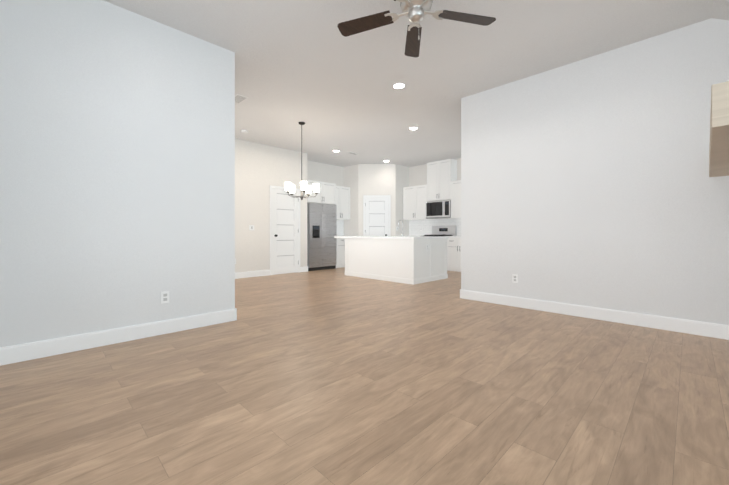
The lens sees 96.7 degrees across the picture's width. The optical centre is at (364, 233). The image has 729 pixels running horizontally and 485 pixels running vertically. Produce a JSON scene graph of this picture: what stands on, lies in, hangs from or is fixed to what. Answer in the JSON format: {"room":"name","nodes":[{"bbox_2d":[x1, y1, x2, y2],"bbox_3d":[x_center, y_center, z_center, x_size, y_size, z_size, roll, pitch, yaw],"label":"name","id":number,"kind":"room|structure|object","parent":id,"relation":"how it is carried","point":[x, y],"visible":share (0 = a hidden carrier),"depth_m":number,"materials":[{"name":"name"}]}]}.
{"room":"living room","nodes":[
{"label":"living room","id":0,"kind":"room"},
{"bbox_2d":[0,0,234,346],"bbox_3d":[-3.455,-0.533,4.254,2.000,3.040,3.610,0,0,-45],"label":"wall","id":1,"kind":"structure","parent":0,"point":[117,166],"depth_m":2.88,"materials":[{"name":"paint"}]},
{"bbox_2d":[0,308,236,365],"bbox_3d":[-2.106,0.920,3.039,1.840,0.135,0.014,0,0,-45],"label":"baseboard","id":2,"kind":"structure","parent":1,"relation":"attached to","point":[34,350],"depth_m":2.86,"materials":[{"name":"white wood"}]},
{"bbox_2d":[161,291,168,303],"bbox_3d":[-1.961,0.628,3.190,0.072,0.117,0.006,0,0,-45],"label":"outlet","id":3,"kind":"object","parent":1,"relation":"attached to","point":[164,296],"visible":1,"depth_m":3.19,"materials":[{"name":"white plastic"}]},
{"bbox_2d":[235,139,306,274],"bbox_3d":[-2.930,-0.537,7.474,3.310,3.040,0.810,0,0,-45],"label":"wall","id":4,"kind":"structure","parent":0,"point":[260,169],"depth_m":7.42,"materials":[{"name":"paint"}]},
{"bbox_2d":[235,270,269,278],"bbox_3d":[-3.006,0.916,6.816,2.219,0.135,0.014,0,0,-45],"label":"baseboard","id":5,"kind":"structure","parent":4,"relation":"attached to","point":[248,274],"depth_m":7.29,"materials":[{"name":"white wood"}]},
{"bbox_2d":[270,185,299,274],"bbox_3d":[-1.897,-0.072,7.870,0.830,2.109,0.086,0,0,-45],"label":"hall door","id":6,"kind":"structure","parent":4,"relation":"in","point":[284,232],"depth_m":7.86,"materials":[{"name":"white wood"}]},
{"bbox_2d":[300,266,307,271],"bbox_3d":[-1.539,0.915,8.277,0.241,0.135,0.014,0,0,-45],"label":"baseboard","id":7,"kind":"structure","parent":4,"relation":"attached to","point":[303,269],"depth_m":8.28,"materials":[{"name":"white wood"}]},
{"bbox_2d":[307,160,343,186],"bbox_3d":[-0.783,-0.539,10.073,3.420,3.040,0.160,0,0,-45],"label":"wall","id":8,"kind":"structure","parent":0,"point":[321,172],"depth_m":9.59,"materials":[{"name":"paint"}]},
{"bbox_2d":[307,180,326,203],"bbox_3d":[-1.492,-1.108,8.827,0.537,0.580,0.599,0,0,-45],"label":"upper cabinet","id":9,"kind":"object","parent":8,"relation":"attached to","point":[321,198],"depth_m":8.70,"materials":[{"name":"white wood"}]},
{"bbox_2d":[327,182,334,203],"bbox_3d":[-1.200,-1.108,9.119,0.537,0.580,0.599,0,0,-45],"label":"upper cabinet","id":10,"kind":"object","parent":8,"relation":"attached to","point":[333,194],"depth_m":8.97,"materials":[{"name":"white wood"}]},
{"bbox_2d":[337,220,343,235],"bbox_3d":[-0.926,-0.176,9.811,0.786,0.482,0.006,0,0,-45],"label":"tile backsplash","id":11,"kind":"structure","parent":8,"relation":"attached to","point":[340,223],"depth_m":9.99,"materials":[{"name":"white tile"}]},
{"bbox_2d":[332,184,349,219],"bbox_3d":[-0.819,-0.909,9.689,0.773,0.980,0.329,0,0,-45],"label":"upper cabinet","id":12,"kind":"object","parent":8,"relation":"attached to","point":[342,195],"depth_m":9.63,"materials":[{"name":"white wood"}]},
{"bbox_2d":[0,267,728,484],"bbox_3d":[0.312,1.016,5.229,8.790,0.060,8.650,0,0,-45],"label":"floor","id":13,"kind":"structure","parent":0,"point":[337,376],"depth_m":1.93,"materials":[{"name":"brown wood"}]},
{"bbox_2d":[307,203,336,270],"bbox_3d":[-1.300,0.092,8.928,0.910,1.780,0.671,0,0,-45],"label":"fridge","id":14,"kind":"object","parent":13,"relation":"on","point":[321,234],"visible":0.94,"depth_m":8.68,"materials":[{"name":"grey metal"}]},
{"bbox_2d":[336,238,344,267],"bbox_3d":[-0.703,0.524,9.585,0.789,0.914,0.642,0,0,-45],"label":"base cabinet","id":15,"kind":"object","parent":13,"relation":"on","point":[340,252],"visible":0.33,"depth_m":9.24,"materials":[{"name":"white wood"}]},
{"bbox_2d":[345,240,447,283],"bbox_3d":[0.677,0.547,7.378,1.244,0.874,2.004,0,0,-45],"label":"kitchen island","id":16,"kind":"object","parent":13,"relation":"on","point":[413,260],"depth_m":6.75,"materials":[{"name":"white wood"}]},
{"bbox_2d":[334,236,448,239],"bbox_3d":[0.556,0.090,7.494,1.286,0.040,2.384,0,0,-45],"label":"island countertop","id":17,"kind":"structure","parent":16,"relation":"on","point":[346,237],"depth_m":6.97,"materials":[{"name":"white stone"}]},
{"bbox_2d":[424,225,456,236],"bbox_3d":[2.019,0.382,8.941,0.710,1.200,0.752,0,0,-45],"label":"range","id":18,"kind":"object","parent":13,"relation":"on","point":[440,231],"visible":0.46,"depth_m":9.06,"materials":[{"name":"grey metal"}]},
{"bbox_2d":[445,236,460,271],"bbox_3d":[2.635,0.545,8.408,0.609,0.874,0.857,0,0,-45],"label":"base cabinet","id":19,"kind":"object","parent":13,"relation":"on","point":[453,253],"visible":0.21,"depth_m":8.32,"materials":[{"name":"white wood"}]},
{"bbox_2d":[344,164,408,235],"bbox_3d":[0.370,-0.539,10.099,1.450,3.040,1.450,0,0,-45],"label":"wall","id":20,"kind":"structure","parent":0,"point":[361,180],"depth_m":9.63,"materials":[{"name":"paint"}]},
{"bbox_2d":[363,195,390,235],"bbox_3d":[0.369,-0.073,9.611,0.591,2.109,0.591,0,0,-45],"label":"pantry door","id":21,"kind":"structure","parent":20,"relation":"in","point":[375,215],"depth_m":9.61,"materials":[{"name":"white wood"}]},
{"bbox_2d":[104,0,712,166],"bbox_3d":[0.312,-2.130,5.226,8.790,0.150,8.650,0,0,-45],"label":"ceiling","id":22,"kind":"structure","parent":0,"point":[318,73],"depth_m":3.76,"materials":[{"name":"paint"}]},
{"bbox_2d":[235,94,247,102],"bbox_3d":[-1.923,-2.047,4.940,0.170,0.010,0.320,0,0,-45],"label":"ceiling vent","id":23,"kind":"object","parent":22,"relation":"in","point":[239,98],"visible":0.79,"depth_m":4.91,"materials":[{"name":"white plastic"}]},
{"bbox_2d":[285,122,319,199],"bbox_3d":[-1.183,-1.335,6.019,0.630,1.438,0.633,0,0,-45],"label":"chandelier","id":24,"kind":"object","parent":22,"relation":"hanging from","point":[305,188],"visible":1,"depth_m":5.99,"materials":[{"name":"white glass"}]},
{"bbox_2d":[392,83,405,88],"bbox_3d":[0.481,-2.049,4.511,0.184,0.008,0.184,0,0,-45],"label":"recessed light","id":25,"kind":"object","parent":22,"relation":"in","point":[399,86],"visible":1,"depth_m":4.51,"materials":[{"name":"white plastic"}]},
{"bbox_2d":[337,0,495,56],"bbox_3d":[0.386,-1.786,2.510,1.272,0.528,1.307,0,0,-45],"label":"ceiling fan","id":26,"kind":"object","parent":22,"relation":"hanging from","point":[415,12],"visible":1,"depth_m":2.66,"materials":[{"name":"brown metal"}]},
{"bbox_2d":[409,158,460,219],"bbox_3d":[2.193,-0.539,9.396,0.160,3.040,5.320,0,0,-45],"label":"wall","id":27,"kind":"structure","parent":0,"point":[417,175],"depth_m":9.79,"materials":[{"name":"paint"}]},
{"bbox_2d":[403,184,426,218],"bbox_3d":[1.591,-0.909,9.651,0.329,0.980,0.848,0,0,-45],"label":"upper cabinet","id":28,"kind":"object","parent":27,"relation":"attached to","point":[414,198],"depth_m":9.51,"materials":[{"name":"white wood"}]},
{"bbox_2d":[409,218,460,235],"bbox_3d":[2.688,-0.175,8.779,0.006,0.482,3.686,0,0,-45],"label":"tile backsplash","id":29,"kind":"structure","parent":27,"relation":"attached to","point":[426,225],"depth_m":9.58,"materials":[{"name":"white tile"}]},
{"bbox_2d":[427,159,456,201],"bbox_3d":[2.160,-1.463,9.080,0.329,1.090,0.760,0,0,-45],"label":"upper cabinet","id":30,"kind":"object","parent":27,"relation":"attached to","point":[443,183],"depth_m":8.93,"materials":[{"name":"white wood"}]},
{"bbox_2d":[426,200,450,218],"bbox_3d":[2.123,-0.656,9.044,0.432,0.475,0.756,0,0,-45],"label":"microwave","id":31,"kind":"object","parent":30,"relation":"attached to","point":[438,209],"visible":0.94,"depth_m":8.89,"materials":[{"name":"grey metal"}]},
{"bbox_2d":[451,179,460,217],"bbox_3d":[2.720,-0.908,8.519,0.329,0.980,0.821,0,0,-45],"label":"upper cabinet","id":32,"kind":"object","parent":27,"relation":"attached to","point":[455,185],"depth_m":8.60,"materials":[{"name":"white wood"}]},
{"bbox_2d":[461,18,728,324],"bbox_3d":[3.947,-0.534,5.101,3.740,3.040,3.260,0,0,-45],"label":"wall","id":33,"kind":"structure","parent":0,"point":[589,182],"depth_m":3.66,"materials":[{"name":"paint"}]},
{"bbox_2d":[512,274,517,282],"bbox_3d":[2.029,0.608,4.371,0.006,0.117,0.072,0,0,-45],"label":"outlet","id":34,"kind":"object","parent":33,"relation":"attached to","point":[514,278],"visible":1,"depth_m":4.37,"materials":[{"name":"white plastic"}]},
{"bbox_2d":[460,289,728,339],"bbox_3d":[2.548,0.919,3.844,0.014,0.135,3.100,0,0,-45],"label":"baseboard","id":35,"kind":"structure","parent":33,"relation":"attached to","point":[714,330],"depth_m":3.63,"materials":[{"name":"white wood"}]},
{"bbox_2d":[711,0,728,19],"bbox_3d":[1.780,-1.891,1.218,4.810,0.320,0.500,0,0,-45],"label":"ceiling","id":36,"kind":"structure","parent":0,"point":[720,9],"depth_m":2.93,"materials":[{"name":"paint"}]},
{"bbox_3d":[3.281,-0.532,2.249,8.710,3.040,0.160,0,0,-45],"label":"wall","id":37,"kind":"structure","parent":0,"visible":0},
{"bbox_2d":[709,81,728,176],"bbox_3d":[2.708,-0.645,2.192,2.118,0.218,0.564,0,0,-45],"label":"mantel shelf","id":38,"kind":"object","parent":37,"relation":"attached to","point":[719,144],"visible":1,"depth_m":1.72,"materials":[{"name":"brown wood"}]}
]}

